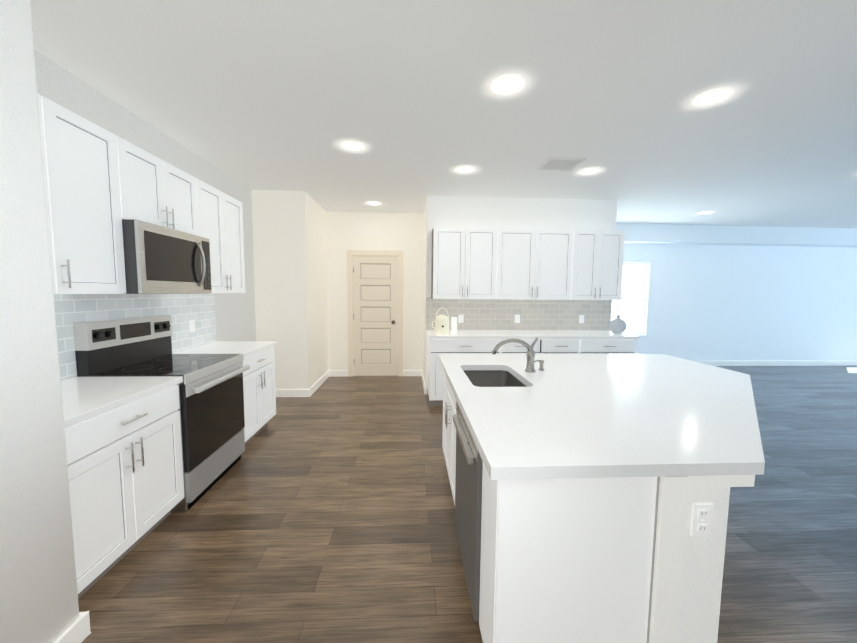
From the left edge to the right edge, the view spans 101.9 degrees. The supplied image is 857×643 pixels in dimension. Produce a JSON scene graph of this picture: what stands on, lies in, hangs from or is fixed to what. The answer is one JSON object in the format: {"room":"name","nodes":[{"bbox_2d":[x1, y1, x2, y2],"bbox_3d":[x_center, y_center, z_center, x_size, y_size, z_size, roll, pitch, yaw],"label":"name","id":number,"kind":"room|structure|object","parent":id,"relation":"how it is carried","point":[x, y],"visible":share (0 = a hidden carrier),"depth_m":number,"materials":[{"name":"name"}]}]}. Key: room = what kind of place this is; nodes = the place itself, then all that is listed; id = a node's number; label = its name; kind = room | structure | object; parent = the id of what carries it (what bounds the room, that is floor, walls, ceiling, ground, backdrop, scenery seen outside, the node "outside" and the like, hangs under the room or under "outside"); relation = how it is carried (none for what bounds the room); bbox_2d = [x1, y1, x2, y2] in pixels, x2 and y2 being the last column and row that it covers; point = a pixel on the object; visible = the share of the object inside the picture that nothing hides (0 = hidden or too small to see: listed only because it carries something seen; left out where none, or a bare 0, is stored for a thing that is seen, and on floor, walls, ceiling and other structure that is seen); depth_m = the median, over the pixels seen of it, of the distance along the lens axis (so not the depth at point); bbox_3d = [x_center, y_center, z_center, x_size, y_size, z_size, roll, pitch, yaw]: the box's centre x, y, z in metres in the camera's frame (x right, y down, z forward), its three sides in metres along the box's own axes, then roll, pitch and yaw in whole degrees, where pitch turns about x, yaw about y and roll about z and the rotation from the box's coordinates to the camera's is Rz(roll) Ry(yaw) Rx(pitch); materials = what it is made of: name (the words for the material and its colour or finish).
{"room":"kitchen","nodes":[
{"label":"kitchen","id":0,"kind":"room"},
{"bbox_2d":[0,0,79,642],"bbox_3d":[-2.916,0.121,-0.968,3.240,2.740,4.440,0,5,-3],"label":"wall","id":1,"kind":"structure","parent":0,"point":[38,594],"depth_m":1.22,"materials":[{"name":"paint"}]},
{"bbox_2d":[54,611,90,642],"bbox_3d":[-1.313,1.443,-0.762,0.040,0.100,4.457,0,5,-3],"label":"baseboard","id":2,"kind":"structure","parent":1,"relation":"attached to","point":[78,631],"depth_m":1.40,"materials":[{"name":"white paint"}]},
{"bbox_2d":[34,50,255,380],"bbox_3d":[-2.286,-0.200,2.948,0.140,2.740,3.340,0,5,-3],"label":"wall","id":3,"kind":"structure","parent":0,"point":[235,318],"depth_m":2.96,"materials":[{"name":"paint"}]},
{"bbox_2d":[37,93,64,293],"bbox_3d":[-1.966,-0.581,1.461,0.327,0.928,0.389,0,5,-3],"label":"upper cabinet","id":4,"kind":"object","parent":3,"relation":"attached to","point":[43,103],"depth_m":1.67,"materials":[{"name":"white wood"}]},
{"bbox_2d":[49,100,125,293],"bbox_3d":[-1.988,-0.614,1.864,0.327,0.928,0.421,0,5,-3],"label":"upper cabinet","id":5,"kind":"object","parent":3,"relation":"attached to","point":[100,183],"depth_m":1.87,"materials":[{"name":"white wood"}]},
{"bbox_2d":[54,293,215,379],"bbox_3d":[-2.191,0.049,2.497,0.002,0.519,2.370,0,5,-3],"label":"backsplash","id":6,"kind":"structure","parent":3,"relation":"attached to","point":[182,310],"depth_m":2.59,"materials":[{"name":"tile"}]},
{"bbox_2d":[121,138,200,236],"bbox_3d":[-2.018,-0.888,2.434,0.327,0.478,0.758,0,5,-3],"label":"upper cabinet","id":7,"kind":"object","parent":3,"relation":"attached to","point":[157,192],"depth_m":2.39,"materials":[{"name":"white wood"}]},
{"bbox_2d":[122,219,211,293],"bbox_3d":[-1.950,-0.425,2.476,0.468,0.450,0.754,0,5,-3],"label":"over-the-range microwave","id":8,"kind":"object","parent":7,"relation":"attached to","point":[158,259],"visible":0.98,"depth_m":2.31,"materials":[{"name":"grey metal"}]},
{"bbox_2d":[190,320,194,332],"bbox_3d":[-2.228,0.044,3.284,0.008,0.115,0.070,0,5,-3],"label":"outlet","id":9,"kind":"object","parent":3,"relation":"attached to","point":[192,325],"visible":1,"depth_m":3.28,"materials":[{"name":"white plastic"}]},
{"bbox_2d":[201,181,244,292],"bbox_3d":[-2.061,-0.728,3.219,0.327,0.928,0.778,0,5,-3],"label":"upper cabinet","id":10,"kind":"object","parent":3,"relation":"attached to","point":[221,214],"depth_m":3.22,"materials":[{"name":"white wood"}]},
{"bbox_2d":[251,190,327,389],"bbox_3d":[-2.071,-0.392,5.270,0.820,2.740,1.290,0,5,-3],"label":"wall","id":11,"kind":"structure","parent":0,"point":[290,259],"depth_m":4.65,"materials":[{"name":"paint"}]},
{"bbox_2d":[276,390,306,396],"bbox_3d":[-1.976,0.978,4.735,0.630,0.100,0.020,0,5,-3],"label":"baseboard","id":12,"kind":"structure","parent":11,"relation":"attached to","point":[279,393],"depth_m":4.74,"materials":[{"name":"white paint"}]},
{"bbox_2d":[307,371,329,396],"bbox_3d":[-1.662,0.932,5.326,0.020,0.100,1.170,0,5,-3],"label":"baseboard","id":13,"kind":"structure","parent":11,"relation":"attached to","point":[309,392],"depth_m":5.19,"materials":[{"name":"white paint"}]},
{"bbox_2d":[326,212,423,370],"bbox_3d":[-0.893,-0.434,5.908,1.600,2.740,0.140,0,5,-3],"label":"wall","id":14,"kind":"structure","parent":0,"point":[346,231],"depth_m":5.79,"materials":[{"name":"paint"}]},
{"bbox_2d":[330,371,347,376],"bbox_3d":[-1.516,0.885,5.909,0.293,0.100,0.017,0,5,-3],"label":"baseboard","id":15,"kind":"structure","parent":14,"relation":"attached to","point":[332,373],"depth_m":5.90,"materials":[{"name":"white paint"}]},
{"bbox_2d":[353,256,397,375],"bbox_3d":[-0.896,-0.078,5.861,0.742,2.022,0.103,0,5,-3],"label":"hall door","id":16,"kind":"structure","parent":14,"relation":"in","point":[375,288],"depth_m":5.88,"materials":[{"name":"beige paint"}]},
{"bbox_2d":[347,250,403,376],"bbox_3d":[-0.895,-0.128,5.927,0.934,2.130,0.158,0,5,-3],"label":"door frame","id":17,"kind":"structure","parent":14,"relation":"attached to","point":[399,254],"depth_m":5.83,"materials":[{"name":"beige wood"}]},
{"bbox_2d":[403,370,420,375],"bbox_3d":[-0.283,0.890,5.976,0.297,0.100,0.017,0,5,-3],"label":"baseboard","id":18,"kind":"structure","parent":14,"relation":"attached to","point":[405,372],"depth_m":5.97,"materials":[{"name":"white paint"}]},
{"bbox_2d":[30,0,856,227],"bbox_3d":[3.300,-1.537,2.374,16.000,0.120,11.700,0,5,-3],"label":"ceiling","id":19,"kind":"structure","parent":0,"point":[286,95],"depth_m":2.30,"materials":[{"name":"white paint"}]},
{"bbox_2d":[341,141,364,150],"bbox_3d":[-0.676,-1.568,3.111,0.540,0.012,0.540,0,5,-3],"label":"recessed light","id":20,"kind":"object","parent":19,"relation":"in","point":[351,145],"visible":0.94,"depth_m":3.10,"materials":[{"name":"white paint"}]},
{"bbox_2d":[366,201,380,204],"bbox_3d":[-0.804,-1.736,5.110,0.540,0.012,0.540,0,5,-3],"label":"recessed light","id":21,"kind":"object","parent":19,"relation":"in","point":[373,203],"visible":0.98,"depth_m":5.10,"materials":[{"name":"white paint"}]},
{"bbox_2d":[455,166,474,172],"bbox_3d":[0.385,-1.606,3.678,0.540,0.012,0.540,0,5,-3],"label":"recessed light","id":22,"kind":"object","parent":19,"relation":"in","point":[464,169],"visible":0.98,"depth_m":3.68,"materials":[{"name":"white paint"}]},
{"bbox_2d":[490,74,524,94],"bbox_3d":[0.496,-1.480,2.177,0.540,0.012,0.540,0,5,-3],"label":"recessed light","id":23,"kind":"object","parent":19,"relation":"in","point":[505,84],"visible":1,"depth_m":2.17,"materials":[{"name":"white paint"}]},
{"bbox_2d":[537,157,585,170],"bbox_3d":[1.335,-1.585,3.510,0.360,0.008,0.320,0,5,-3],"label":"ceiling vent","id":24,"kind":"object","parent":19,"relation":"in","point":[562,164],"visible":0.94,"depth_m":3.50,"materials":[{"name":"grey metal"}]},
{"bbox_2d":[579,167,600,174],"bbox_3d":[1.716,-1.596,3.700,0.540,0.012,0.540,0,5,-3],"label":"recessed light","id":25,"kind":"object","parent":19,"relation":"in","point":[588,171],"visible":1,"depth_m":3.70,"materials":[{"name":"white paint"}]},
{"bbox_2d":[697,211,713,213],"bbox_3d":[4.382,-1.723,5.502,0.540,0.012,0.540,0,5,-3],"label":"recessed light","id":26,"kind":"object","parent":19,"relation":"in","point":[705,212],"visible":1,"depth_m":5.50,"materials":[{"name":"white paint"}]},
{"bbox_2d":[692,87,733,105],"bbox_3d":[1.872,-1.477,2.292,0.540,0.012,0.540,0,5,-3],"label":"recessed light","id":27,"kind":"object","parent":19,"relation":"in","point":[710,97],"visible":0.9,"depth_m":2.28,"materials":[{"name":"white paint"}]},
{"bbox_2d":[78,353,856,642],"bbox_3d":[3.274,1.313,2.611,16.000,0.120,11.700,0,5,-3],"label":"floor","id":28,"kind":"structure","parent":0,"point":[324,512],"depth_m":2.04,"materials":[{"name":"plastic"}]},
{"bbox_2d":[64,385,183,598],"bbox_3d":[-1.831,0.842,1.801,0.648,0.862,0.803,0,5,-3],"label":"base cabinet","id":29,"kind":"object","parent":28,"relation":"on","point":[125,475],"visible":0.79,"depth_m":1.75,"materials":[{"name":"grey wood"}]},
{"bbox_2d":[61,376,182,428],"bbox_3d":[-1.833,0.394,1.762,0.634,0.038,0.808,0,5,-3],"label":"countertop","id":30,"kind":"structure","parent":29,"relation":"on","point":[85,398],"depth_m":1.83,"materials":[{"name":"white stone"}]},
{"bbox_2d":[73,315,249,512],"bbox_3d":[-1.837,0.600,2.568,0.716,1.245,0.760,0,5,-3],"label":"range","id":31,"kind":"object","parent":28,"relation":"on","point":[211,402],"visible":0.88,"depth_m":2.43,"materials":[{"name":"silver metal"}]},
{"bbox_2d":[242,346,275,443],"bbox_3d":[-1.914,0.712,3.349,0.648,0.862,0.776,0,5,-3],"label":"base cabinet","id":32,"kind":"object","parent":28,"relation":"on","point":[259,389],"visible":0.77,"depth_m":3.32,"materials":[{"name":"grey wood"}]},
{"bbox_2d":[172,341,276,357],"bbox_3d":[-1.917,0.263,3.320,0.634,0.038,0.798,0,5,-3],"label":"countertop","id":33,"kind":"structure","parent":32,"relation":"on","point":[246,348],"depth_m":3.28,"materials":[{"name":"white stone"}]},
{"bbox_2d":[427,338,500,405],"bbox_3d":[0.438,0.623,4.587,0.875,0.876,0.663,0,5,-3],"label":"base cabinet","id":34,"kind":"object","parent":28,"relation":"on","point":[435,347],"visible":0.33,"depth_m":4.28,"materials":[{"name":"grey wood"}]},
{"bbox_2d":[500,339,579,353],"bbox_3d":[1.376,0.627,4.638,0.996,0.876,0.663,0,5,-3],"label":"base cabinet","id":35,"kind":"object","parent":28,"relation":"on","point":[556,346],"visible":0.23,"depth_m":4.32,"materials":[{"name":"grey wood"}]},
{"bbox_2d":[426,330,639,338],"bbox_3d":[1.308,0.171,4.603,2.650,0.038,0.649,0,5,-3],"label":"countertop","id":36,"kind":"structure","parent":35,"relation":"on","point":[516,334],"depth_m":4.38,"materials":[{"name":"white stone"}]},
{"bbox_2d":[432,308,448,333],"bbox_3d":[0.153,-0.011,4.440,0.226,0.331,0.184,0,5,-3],"label":"canister","id":37,"kind":"object","parent":36,"relation":"on","point":[441,324],"visible":1,"depth_m":4.38,"materials":[{"name":"beige ceramic"}]},
{"bbox_2d":[451,317,456,332],"bbox_3d":[0.333,0.046,4.537,0.075,0.205,0.060,0,5,-3],"label":"box","id":38,"kind":"object","parent":36,"relation":"on","point":[453,324],"visible":1,"depth_m":4.51,"materials":[{"name":"white"}]},
{"bbox_2d":[609,315,626,333],"bbox_3d":[2.519,0.035,4.624,0.209,0.251,0.209,0,5,-3],"label":"round vase","id":39,"kind":"object","parent":36,"relation":"on","point":[617,324],"visible":0.98,"depth_m":4.56,"materials":[{"name":"grey ceramic"}]},
{"bbox_2d":[442,371,754,642],"bbox_3d":[1.022,0.837,2.098,1.798,0.874,1.860,0,5,-3],"label":"kitchen island","id":40,"kind":"object","parent":28,"relation":"on","point":[612,560],"visible":0.73,"depth_m":1.16,"materials":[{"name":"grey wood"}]},
{"bbox_2d":[453,401,482,641],"bbox_3d":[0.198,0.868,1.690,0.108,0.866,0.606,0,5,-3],"label":"dishwasher","id":41,"kind":"object","parent":40,"relation":"in","point":[469,463],"depth_m":1.52,"materials":[{"name":"grey metal"}]},
{"bbox_2d":[438,337,764,479],"bbox_3d":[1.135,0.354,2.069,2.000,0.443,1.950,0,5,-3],"label":"island countertop","id":42,"kind":"structure","parent":40,"relation":"on","point":[530,414],"depth_m":1.51,"materials":[{"name":"white stone"}]},
{"bbox_2d":[464,370,526,386],"bbox_3d":[0.413,0.468,2.251,0.362,0.173,0.602,0,5,-3],"label":"sink basin","id":43,"kind":"object","parent":42,"relation":"in","point":[480,378],"depth_m":2.54,"materials":[{"name":"silver metal"}]},
{"bbox_2d":[491,337,537,371],"bbox_3d":[0.576,0.220,2.324,0.322,0.229,0.067,0,5,-3],"label":"faucet","id":44,"kind":"object","parent":42,"relation":"on","point":[530,354],"depth_m":2.31,"materials":[{"name":"silver metal"}]},
{"bbox_2d":[534,360,543,370],"bbox_3d":[0.757,0.297,2.375,0.072,0.071,0.039,0,5,-3],"label":"soap dispenser","id":45,"kind":"object","parent":42,"relation":"on","point":[541,362],"depth_m":2.37,"materials":[{"name":"silver metal"}]},
{"bbox_2d":[579,339,635,353],"bbox_3d":[2.240,0.631,4.685,0.726,0.876,0.663,0,5,-3],"label":"base cabinet","id":46,"kind":"object","parent":28,"relation":"on","point":[607,346],"visible":0.25,"depth_m":4.36,"materials":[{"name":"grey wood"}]},
{"bbox_2d":[846,367,856,372],"bbox_3d":[9.208,0.955,6.796,2.700,0.001,0.550,0,5,-3],"label":"sunlight patch","id":47,"kind":"object","parent":28,"relation":"on","point":[851,369],"visible":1,"depth_m":6.83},
{"bbox_2d":[423,196,616,393],"bbox_3d":[1.242,-0.413,5.874,2.660,2.740,1.980,0,5,-3],"label":"wall","id":48,"kind":"structure","parent":0,"point":[498,212],"depth_m":4.80,"materials":[{"name":"paint"}]},
{"bbox_2d":[421,370,424,393],"bbox_3d":[-0.079,0.935,5.454,0.017,0.100,1.087,0,5,-3],"label":"baseboard","id":49,"kind":"structure","parent":48,"relation":"attached to","point":[421,370],"depth_m":5.36,"materials":[{"name":"white paint"}]},
{"bbox_2d":[458,315,463,322],"bbox_3d":[0.454,-0.039,4.862,0.070,0.115,0.008,0,5,-3],"label":"outlet","id":50,"kind":"object","parent":48,"relation":"attached to","point":[460,318],"visible":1,"depth_m":4.86,"materials":[{"name":"white plastic"}]},
{"bbox_2d":[431,227,498,298],"bbox_3d":[0.464,-0.761,4.641,0.831,0.916,0.328,0,5,-3],"label":"upper cabinet","id":51,"kind":"object","parent":48,"relation":"attached to","point":[464,260],"depth_m":4.48,"materials":[{"name":"white wood"}]},
{"bbox_2d":[515,315,519,322],"bbox_3d":[1.253,-0.036,4.905,0.070,0.115,0.008,0,5,-3],"label":"outlet","id":52,"kind":"object","parent":48,"relation":"attached to","point":[517,318],"visible":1,"depth_m":4.90,"materials":[{"name":"white plastic"}]},
{"bbox_2d":[426,297,611,330],"bbox_3d":[1.293,-0.103,4.907,2.660,0.455,0.002,0,5,-3],"label":"backsplash","id":53,"kind":"structure","parent":48,"relation":"attached to","point":[489,314],"depth_m":4.91,"materials":[{"name":"tile"}]},
{"bbox_2d":[499,228,574,299],"bbox_3d":[1.378,-0.757,4.691,1.000,0.916,0.328,0,5,-3],"label":"upper cabinet","id":54,"kind":"object","parent":48,"relation":"attached to","point":[518,263],"depth_m":4.54,"materials":[{"name":"white wood"}]},
{"bbox_2d":[579,315,583,322],"bbox_3d":[2.181,-0.032,4.955,0.070,0.115,0.008,0,5,-3],"label":"outlet","id":55,"kind":"object","parent":48,"relation":"attached to","point":[581,318],"visible":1,"depth_m":4.95,"materials":[{"name":"white plastic"}]},
{"bbox_2d":[571,230,624,299],"bbox_3d":[2.221,-0.753,4.736,0.689,0.916,0.328,0,5,-3],"label":"upper cabinet","id":56,"kind":"object","parent":48,"relation":"attached to","point":[599,254],"depth_m":4.58,"materials":[{"name":"white wood"}]},
{"bbox_2d":[616,223,856,360],"bbox_3d":[6.537,-0.454,6.930,8.030,2.740,0.440,0,5,-3],"label":"wall","id":57,"kind":"structure","parent":0,"point":[726,293],"depth_m":6.99,"materials":[{"name":"white paint"}]},
{"bbox_2d":[611,262,647,335],"bbox_3d":[3.675,-0.442,6.905,1.370,1.450,0.135,0,5,-3],"label":"living room window","id":58,"kind":"structure","parent":57,"relation":"in","point":[629,307],"depth_m":6.98,"materials":[{"name":"white"}]},
{"bbox_2d":[695,361,856,365],"bbox_3d":[6.520,0.856,7.114,8.033,0.100,0.017,0,5,-3],"label":"baseboard","id":59,"kind":"structure","parent":57,"relation":"attached to","point":[714,363],"depth_m":7.14,"materials":[{"name":"white paint"}]}
]}

